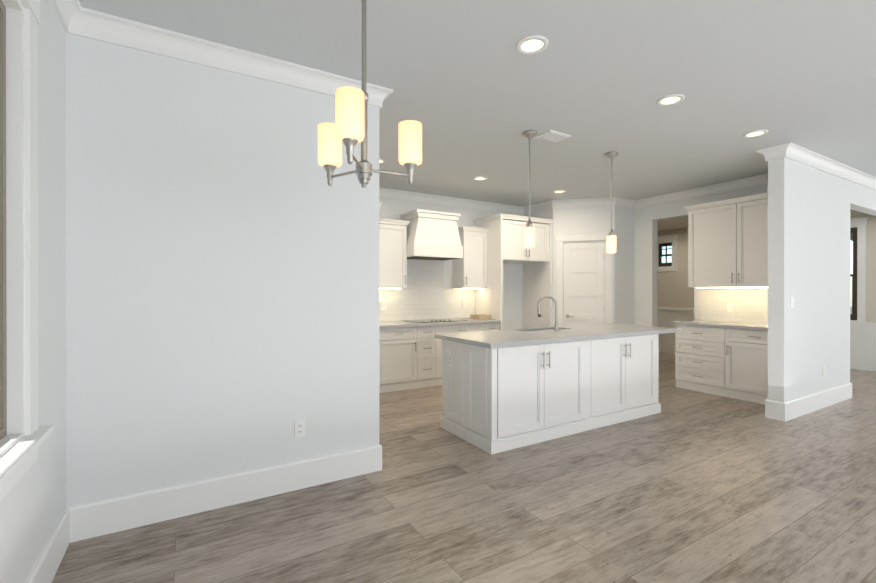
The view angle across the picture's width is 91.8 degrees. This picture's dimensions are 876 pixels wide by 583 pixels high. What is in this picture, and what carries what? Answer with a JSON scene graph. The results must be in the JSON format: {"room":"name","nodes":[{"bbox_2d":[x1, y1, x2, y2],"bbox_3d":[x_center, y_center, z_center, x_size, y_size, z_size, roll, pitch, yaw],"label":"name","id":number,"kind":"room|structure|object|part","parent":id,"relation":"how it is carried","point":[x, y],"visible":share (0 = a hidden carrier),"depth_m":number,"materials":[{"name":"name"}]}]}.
{"room":"kitchen","nodes":[
{"label":"kitchen","id":0,"kind":"room"},
{"bbox_2d":[0,0,65,582],"bbox_3d":[-0.309,-0.074,-0.703,0.150,2.857,7.133,0,0,-31],"label":"wall","id":1,"kind":"structure","parent":0,"point":[32,505],"depth_m":1.98,"materials":[{"name":"white paint"}]},
{"bbox_2d":[0,0,53,501],"bbox_3d":[-1.263,-0.276,0.974,0.199,1.955,1.874,0,0,-31],"label":"window","id":2,"kind":"structure","parent":1,"relation":"in","point":[24,436],"depth_m":1.67,"materials":[{"name":"white paint"}]},
{"bbox_2d":[25,506,72,582],"bbox_3d":[-0.248,1.260,-0.640,0.016,0.188,6.813,0,0,-31],"label":"baseboard","id":3,"kind":"structure","parent":1,"relation":"attached to","point":[46,566],"depth_m":2.01,"materials":[{"name":"white paint"}]},
{"bbox_2d":[51,0,86,36],"bbox_3d":[-0.237,-1.442,-0.603,0.078,0.122,6.753,0,0,-31],"label":"crown molding","id":4,"kind":"structure","parent":1,"relation":"attached to","point":[75,18],"depth_m":2.24,"materials":[{"name":"white paint"}]},
{"bbox_2d":[66,33,378,506],"bbox_3d":[-1.255,-0.081,2.803,1.809,2.857,0.140,0,0,-31],"label":"wall","id":5,"kind":"structure","parent":0,"point":[222,277],"depth_m":2.62,"materials":[{"name":"white paint"}]},
{"bbox_2d":[73,444,381,541],"bbox_3d":[-1.196,1.254,2.750,1.795,0.188,0.016,0,0,-31],"label":"baseboard","id":6,"kind":"structure","parent":5,"relation":"attached to","point":[95,519],"depth_m":2.63,"materials":[{"name":"white paint"}]},
{"bbox_2d":[79,8,386,106],"bbox_3d":[-1.164,-1.448,2.728,1.710,0.122,0.078,0,0,-31],"label":"crown molding","id":7,"kind":"structure","parent":5,"relation":"attached to","point":[103,27],"depth_m":2.61,"materials":[{"name":"white paint"}]},
{"bbox_2d":[294,419,304,437],"bbox_3d":[-0.944,0.937,2.904,0.072,0.118,0.008,0,0,-31],"label":"outlet","id":8,"kind":"object","parent":5,"relation":"attached to","point":[299,428],"visible":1,"depth_m":2.90,"materials":[{"name":"white plastic"}]},
{"bbox_2d":[379,88,392,109],"bbox_3d":[-1.094,-1.451,4.375,0.078,0.122,2.835,0,0,-31],"label":"crown molding","id":9,"kind":"structure","parent":5,"relation":"attached to","point":[389,91],"depth_m":3.18,"materials":[{"name":"white paint"}]},
{"bbox_2d":[52,353,875,582],"bbox_3d":[3.343,1.376,3.578,10.803,0.060,10.750,0,0,-31],"label":"floor","id":10,"kind":"structure","parent":0,"point":[687,486],"depth_m":2.58,"materials":[{"name":"brown wood"}]},
{"bbox_2d":[379,326,418,392],"bbox_3d":[-0.697,0.912,6.000,0.570,0.858,0.646,0,0,-31],"label":"base cabinet","id":11,"kind":"object","parent":10,"relation":"on","point":[399,347],"depth_m":5.74,"materials":[{"name":"white paint"}]},
{"bbox_2d":[379,318,502,329],"bbox_3d":[-0.066,0.463,6.357,2.020,0.040,0.676,0,0,-31],"label":"countertop","id":12,"kind":"structure","parent":11,"relation":"on","point":[470,321],"depth_m":6.07,"materials":[{"name":"grey stone"}]},
{"bbox_2d":[403,318,466,321],"bbox_3d":[-0.052,0.428,6.391,0.860,0.030,0.480,0,0,-31],"label":"cooktop","id":13,"kind":"object","parent":12,"relation":"in","point":[455,319],"depth_m":6.37,"materials":[{"name":"silver metal"}]},
{"bbox_2d":[419,326,438,387],"bbox_3d":[-0.349,0.912,6.207,0.359,0.858,0.646,0,0,-31],"label":"base cabinet","id":14,"kind":"object","parent":10,"relation":"on","point":[428,344],"depth_m":5.97,"materials":[{"name":"white paint"}]},
{"bbox_2d":[439,322,486,384],"bbox_3d":[0.196,0.911,6.531,0.909,0.858,0.646,0,0,-31],"label":"base cabinet","id":15,"kind":"object","parent":10,"relation":"on","point":[482,326],"depth_m":6.17,"materials":[{"name":"white paint"}]},
{"bbox_2d":[487,322,502,330],"bbox_3d":[0.665,0.911,6.810,0.300,0.858,0.646,0,0,-31],"label":"base cabinet","id":16,"kind":"object","parent":10,"relation":"on","point":[491,326],"depth_m":6.56,"materials":[{"name":"white paint"}]},
{"bbox_2d":[440,332,666,454],"bbox_3d":[1.254,0.904,4.449,2.370,0.880,0.850,0,0,-31],"label":"kitchen island","id":17,"kind":"object","parent":10,"relation":"on","point":[505,390],"depth_m":3.94,"materials":[{"name":"white paint"}]},
{"bbox_2d":[448,354,452,367],"bbox_3d":[0.118,0.665,4.072,0.008,0.118,0.072,0,0,-31],"label":"outlet","id":18,"kind":"object","parent":17,"relation":"attached to","point":[450,356],"depth_m":4.07,"materials":[{"name":"white plastic"}]},
{"bbox_2d":[435,324,680,347],"bbox_3d":[1.377,0.444,4.555,2.742,0.040,0.907,0,0,-31],"label":"island countertop","id":19,"kind":"structure","parent":17,"relation":"on","point":[578,332],"depth_m":4.20,"materials":[{"name":"grey stone"}]},
{"bbox_2d":[537,296,558,330],"bbox_3d":[1.216,0.236,4.582,0.186,0.377,0.235,0,0,-31],"label":"faucet","id":20,"kind":"object","parent":19,"relation":"on","point":[538,307],"depth_m":4.60,"materials":[{"name":"silver metal"}]},
{"bbox_2d":[674,324,720,395],"bbox_3d":[3.760,0.902,5.810,0.596,0.880,0.700,0,0,-31],"label":"base cabinet","id":21,"kind":"object","parent":10,"relation":"on","point":[697,350],"depth_m":5.69,"materials":[{"name":"white paint"}]},
{"bbox_2d":[721,328,767,403],"bbox_3d":[4.082,0.903,5.269,0.596,0.880,0.679,0,0,-31],"label":"base cabinet","id":22,"kind":"object","parent":10,"relation":"on","point":[744,353],"depth_m":5.23,"materials":[{"name":"white paint"}]},
{"bbox_2d":[673,320,767,331],"bbox_3d":[3.900,0.442,5.544,0.626,0.040,1.339,0,0,-31],"label":"countertop","id":23,"kind":"structure","parent":22,"relation":"on","point":[696,323],"depth_m":5.48,"materials":[{"name":"grey stone"}]},
{"bbox_2d":[379,197,563,329],"bbox_3d":[-0.466,-0.088,6.604,7.053,2.857,0.150,0,0,-31],"label":"wall","id":24,"kind":"structure","parent":0,"point":[390,208],"depth_m":7.24,"materials":[{"name":"white paint"}]},
{"bbox_2d":[379,218,406,288],"bbox_3d":[-0.778,-0.532,6.133,0.570,0.967,0.330,0,0,-31],"label":"upper cabinet","id":25,"kind":"object","parent":24,"relation":"attached to","point":[392,233],"depth_m":6.04,"materials":[{"name":"white paint"}]},
{"bbox_2d":[379,288,481,288],"bbox_3d":[-0.128,-0.043,6.480,1.920,0.011,0.060,0,0,-31],"label":"light","id":26,"kind":"object","parent":25,"relation":"attached to","point":[379,288],"depth_m":6.47,"materials":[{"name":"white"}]},
{"bbox_2d":[379,259,474,320],"bbox_3d":[-0.240,-0.040,6.648,2.020,0.960,0.003,0,0,-31],"label":"backsplash","id":27,"kind":"structure","parent":24,"relation":"attached to","point":[425,294],"depth_m":6.67,"materials":[{"name":"tile"}]},
{"bbox_2d":[381,302,385,309],"bbox_3d":[-0.804,0.211,6.306,0.072,0.118,0.008,0,0,-31],"label":"electrical outlet","id":28,"kind":"object","parent":27,"relation":"attached to","point":[383,305],"depth_m":6.30,"materials":[{"name":"white plastic"}]},
{"bbox_2d":[400,209,462,261],"bbox_3d":[-0.121,-0.812,6.397,0.830,0.625,0.546,0,0,-31],"label":"range hood","id":29,"kind":"object","parent":24,"relation":"attached to","point":[430,236],"depth_m":6.17,"materials":[{"name":"white paint"}]},
{"bbox_2d":[379,188,530,214],"bbox_3d":[-0.145,-1.456,6.659,4.044,0.122,0.078,0,0,-31],"label":"crown molding","id":30,"kind":"structure","parent":24,"relation":"attached to","point":[383,192],"depth_m":6.86,"materials":[{"name":"white paint"}]},
{"bbox_2d":[452,226,486,289],"bbox_3d":[0.515,-0.534,6.902,0.460,0.967,0.330,0,0,-31],"label":"upper cabinet","id":31,"kind":"object","parent":24,"relation":"attached to","point":[482,251],"depth_m":6.77,"materials":[{"name":"white paint"}]},
{"bbox_2d":[475,214,550,265],"bbox_3d":[1.267,-0.851,7.159,1.015,0.700,0.656,0,0,-31],"label":"upper cabinet","id":32,"kind":"object","parent":24,"relation":"attached to","point":[505,232],"depth_m":6.82,"materials":[{"name":"white paint"}]},
{"bbox_3d":[1.266,-1.168,7.123,1.136,0.065,0.716,0,0,-31],"label":"fridge surround cornice","id":33,"kind":"part","parent":32,"relation":"part of","materials":[{"name":"white paint"}]},
{"bbox_2d":[79,0,875,206],"bbox_3d":[3.343,-1.561,3.573,10.803,0.100,10.750,0,0,-31],"label":"ceiling","id":34,"kind":"structure","parent":0,"point":[475,92],"depth_m":3.00,"materials":[{"name":"white paint"}]},
{"bbox_2d":[318,0,421,187],"bbox_3d":[-0.285,-0.979,1.862,0.446,1.056,0.479,0,0,-31],"label":"chandelier","id":35,"kind":"object","parent":34,"relation":"hanging from","point":[348,128],"visible":1,"depth_m":1.82,"materials":[{"name":"white glass"}]},
{"bbox_2d":[473,176,487,180],"bbox_3d":[0.565,-1.510,5.672,0.187,0.010,0.187,0,0,-31],"label":"recessed light","id":36,"kind":"object","parent":34,"relation":"in","point":[479,178],"depth_m":5.67,"materials":[{"name":"white paint"}]},
{"bbox_2d":[522,130,536,247],"bbox_3d":[0.872,-0.965,4.048,0.136,1.091,0.136,0,0,-31],"label":"pendant light","id":37,"kind":"object","parent":34,"relation":"hanging from","point":[529,235],"visible":1,"depth_m":4.02,"materials":[{"name":"white glass"}]},
{"bbox_2d":[516,35,548,53],"bbox_3d":[0.576,-1.504,2.595,0.187,0.010,0.187,0,0,-31],"label":"recessed light","id":38,"kind":"object","parent":34,"relation":"in","point":[533,44],"depth_m":2.59,"materials":[{"name":"white paint"}]},
{"bbox_2d":[535,130,570,142],"bbox_3d":[1.118,-1.504,4.128,0.280,0.016,0.200,0,0,-31],"label":"ceiling vent","id":39,"kind":"object","parent":34,"relation":"in","point":[552,136],"visible":1,"depth_m":4.11,"materials":[{"name":"white metal"}]},
{"bbox_2d":[553,190,565,192],"bbox_3d":[1.838,-1.511,6.430,0.187,0.010,0.187,0,0,-31],"label":"recessed light","id":40,"kind":"object","parent":34,"relation":"in","point":[556,191],"depth_m":6.42,"materials":[{"name":"white paint"}]},
{"bbox_2d":[605,152,617,252],"bbox_3d":[1.905,-0.967,4.662,0.136,1.091,0.136,0,0,-31],"label":"pendant light","id":41,"kind":"object","parent":34,"relation":"hanging from","point":[611,242],"visible":1,"depth_m":4.63,"materials":[{"name":"white glass"}]},
{"bbox_2d":[657,94,684,105],"bbox_3d":[1.830,-1.505,3.341,0.187,0.010,0.187,0,0,-31],"label":"recessed light","id":42,"kind":"object","parent":34,"relation":"in","point":[672,99],"depth_m":3.33,"materials":[{"name":"white paint"}]},
{"bbox_2d":[743,129,767,137],"bbox_3d":[3.033,-1.507,4.057,0.187,0.010,0.187,0,0,-31],"label":"recessed light","id":43,"kind":"object","parent":34,"relation":"in","point":[755,133],"depth_m":4.05,"materials":[{"name":"white paint"}]},
{"bbox_2d":[524,205,633,326],"bbox_3d":[2.440,-0.090,7.443,1.200,2.857,1.380,0,0,-31],"label":"wall","id":44,"kind":"structure","parent":0,"point":[584,219],"depth_m":7.02,"materials":[{"name":"white paint"}]},
{"bbox_2d":[555,231,611,326],"bbox_3d":[2.411,0.182,7.043,0.915,2.313,0.161,0,0,14],"label":"pantry door","id":45,"kind":"structure","parent":44,"relation":"in","point":[587,279],"depth_m":7.02,"materials":[{"name":"white paint"}]},
{"bbox_2d":[612,197,634,207],"bbox_3d":[3.052,-1.456,6.955,0.459,0.122,0.078,0,0,-31],"label":"crown molding","id":46,"kind":"structure","parent":44,"relation":"attached to","point":[617,201],"depth_m":6.95,"materials":[{"name":"white paint"}]},
{"bbox_2d":[635,174,767,207],"bbox_3d":[3.880,-1.455,6.118,0.078,0.122,2.363,0,0,-31],"label":"crown molding","id":47,"kind":"structure","parent":44,"relation":"attached to","point":[759,180],"depth_m":6.14,"materials":[{"name":"white paint"}]},
{"bbox_2d":[657,252,657,306],"bbox_3d":[3.037,-0.091,7.892,0.004,2.857,2.178,0,0,-31],"label":"wall","id":48,"kind":"structure","parent":0,"point":[657,252],"depth_m":6.96,"materials":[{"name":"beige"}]},
{"bbox_2d":[658,216,687,230],"bbox_3d":[4.265,-1.353,8.084,2.306,0.060,3.140,0,0,-31],"label":"ceiling","id":49,"kind":"structure","parent":0,"point":[673,223],"depth_m":8.26,"materials":[{"name":"beige paint"}]},
{"bbox_2d":[658,228,693,307],"bbox_3d":[5.282,-0.092,8.779,0.150,2.857,3.290,0,0,-31],"label":"wall","id":50,"kind":"structure","parent":0,"point":[674,290],"depth_m":8.97,"materials":[{"name":"beige paint"}]},
{"bbox_2d":[658,234,677,271],"bbox_3d":[4.965,-0.821,9.258,0.177,0.777,0.604,0,0,-31],"label":"room window","id":51,"kind":"structure","parent":50,"relation":"in","point":[667,240],"depth_m":9.19,"materials":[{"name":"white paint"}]},
{"bbox_2d":[657,307,693,353],"bbox_3d":[5.237,0.841,8.666,0.045,0.990,3.140,0,0,-31],"label":"trim","id":52,"kind":"structure","parent":50,"relation":"attached to","point":[667,317],"depth_m":9.12,"materials":[{"name":"white paint"}]},
{"bbox_2d":[634,184,767,326],"bbox_3d":[3.493,-0.089,6.985,0.140,2.857,4.243,0,0,-31],"label":"wall","id":53,"kind":"structure","parent":0,"point":[646,218],"depth_m":6.92,"materials":[{"name":"white paint"}]},
{"bbox_2d":[685,200,728,287],"bbox_3d":[3.885,-0.638,5.858,0.330,1.160,0.678,0,0,-31],"label":"upper cabinet","id":54,"kind":"object","parent":53,"relation":"attached to","point":[727,243],"depth_m":5.83,"materials":[{"name":"white paint"}]},
{"bbox_2d":[697,288,767,323],"bbox_3d":[4.171,0.172,5.704,0.003,0.500,1.339,0,0,-31],"label":"backsplash","id":55,"kind":"structure","parent":53,"relation":"attached to","point":[750,305],"depth_m":5.85,"materials":[{"name":"tile"}]},
{"bbox_2d":[727,303,732,311],"bbox_3d":[4.054,0.222,5.890,0.008,0.118,0.072,0,0,-31],"label":"outlet","id":56,"kind":"object","parent":55,"relation":"attached to","point":[729,307],"visible":1,"depth_m":5.89,"materials":[{"name":"white plastic"}]},
{"bbox_2d":[729,192,767,287],"bbox_3d":[4.184,-0.637,5.355,0.330,1.160,0.727,0,0,-31],"label":"upper cabinet","id":57,"kind":"object","parent":53,"relation":"attached to","point":[748,215],"depth_m":5.42,"materials":[{"name":"white paint"}]},
{"bbox_2d":[697,287,767,287],"bbox_3d":[4.015,-0.051,5.570,0.060,0.011,1.169,0,0,-31],"label":"light","id":58,"kind":"object","parent":57,"relation":"attached to","point":[697,287],"depth_m":5.66,"materials":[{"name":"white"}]},
{"bbox_2d":[768,157,875,402],"bbox_3d":[5.537,-0.086,5.649,4.613,2.857,0.144,0,0,-31],"label":"wall","id":59,"kind":"structure","parent":0,"point":[809,208],"depth_m":4.72,"materials":[{"name":"white paint"}]},
{"bbox_2d":[756,147,774,161],"bbox_3d":[3.929,-1.452,4.809,1.148,0.122,0.095,0,0,-31],"label":"crown molding","id":60,"kind":"structure","parent":59,"relation":"attached to","point":[769,153],"depth_m":4.49,"materials":[{"name":"white paint"}]},
{"bbox_2d":[765,399,780,418],"bbox_3d":[3.745,1.250,4.667,0.559,0.188,0.033,0,0,-31],"label":"baseboard","id":61,"kind":"structure","parent":59,"relation":"attached to","point":[772,408],"depth_m":4.48,"materials":[{"name":"white paint"}]},
{"bbox_2d":[790,297,793,307],"bbox_3d":[3.755,0.114,4.500,0.075,0.120,0.008,0,0,-31],"label":"light switch","id":62,"kind":"object","parent":59,"relation":"attached to","point":[792,306],"depth_m":4.49,"materials":[{"name":"white plastic"}]},
{"bbox_2d":[781,383,851,421],"bbox_3d":[4.409,1.250,4.887,1.925,0.188,0.016,0,0,-31],"label":"baseboard","id":63,"kind":"structure","parent":59,"relation":"attached to","point":[798,407],"depth_m":4.77,"materials":[{"name":"white paint"}]},
{"bbox_2d":[822,366,824,375],"bbox_3d":[4.481,0.924,4.933,0.072,0.118,0.008,0,0,-31],"label":"outlet","id":64,"kind":"object","parent":59,"relation":"attached to","point":[823,367],"depth_m":4.92,"materials":[{"name":"white plastic"}]},
{"bbox_2d":[775,142,875,189],"bbox_3d":[5.518,-1.454,5.511,4.598,0.122,0.085,0,0,-31],"label":"crown molding","id":65,"kind":"structure","parent":59,"relation":"attached to","point":[789,150],"depth_m":4.83,"materials":[{"name":"white paint"}]},
{"bbox_2d":[850,209,875,321],"bbox_3d":[8.788,-0.085,4.843,0.150,2.857,7.060,0,0,-31],"label":"wall","id":66,"kind":"structure","parent":0,"point":[871,269],"depth_m":7.18,"materials":[{"name":"beige paint"}]},
{"bbox_2d":[850,217,868,321],"bbox_3d":[7.159,-0.328,7.527,0.177,1.877,0.704,0,0,-31],"label":"window","id":67,"kind":"structure","parent":66,"relation":"in","point":[858,274],"depth_m":7.29,"materials":[{"name":"white paint"}]},
{"bbox_2d":[850,321,875,371],"bbox_3d":[7.199,0.929,7.319,0.050,0.820,1.023,0,0,-31],"label":"trim","id":68,"kind":"structure","parent":66,"relation":"attached to","point":[862,345],"depth_m":7.24,"materials":[{"name":"white paint"}]}
]}

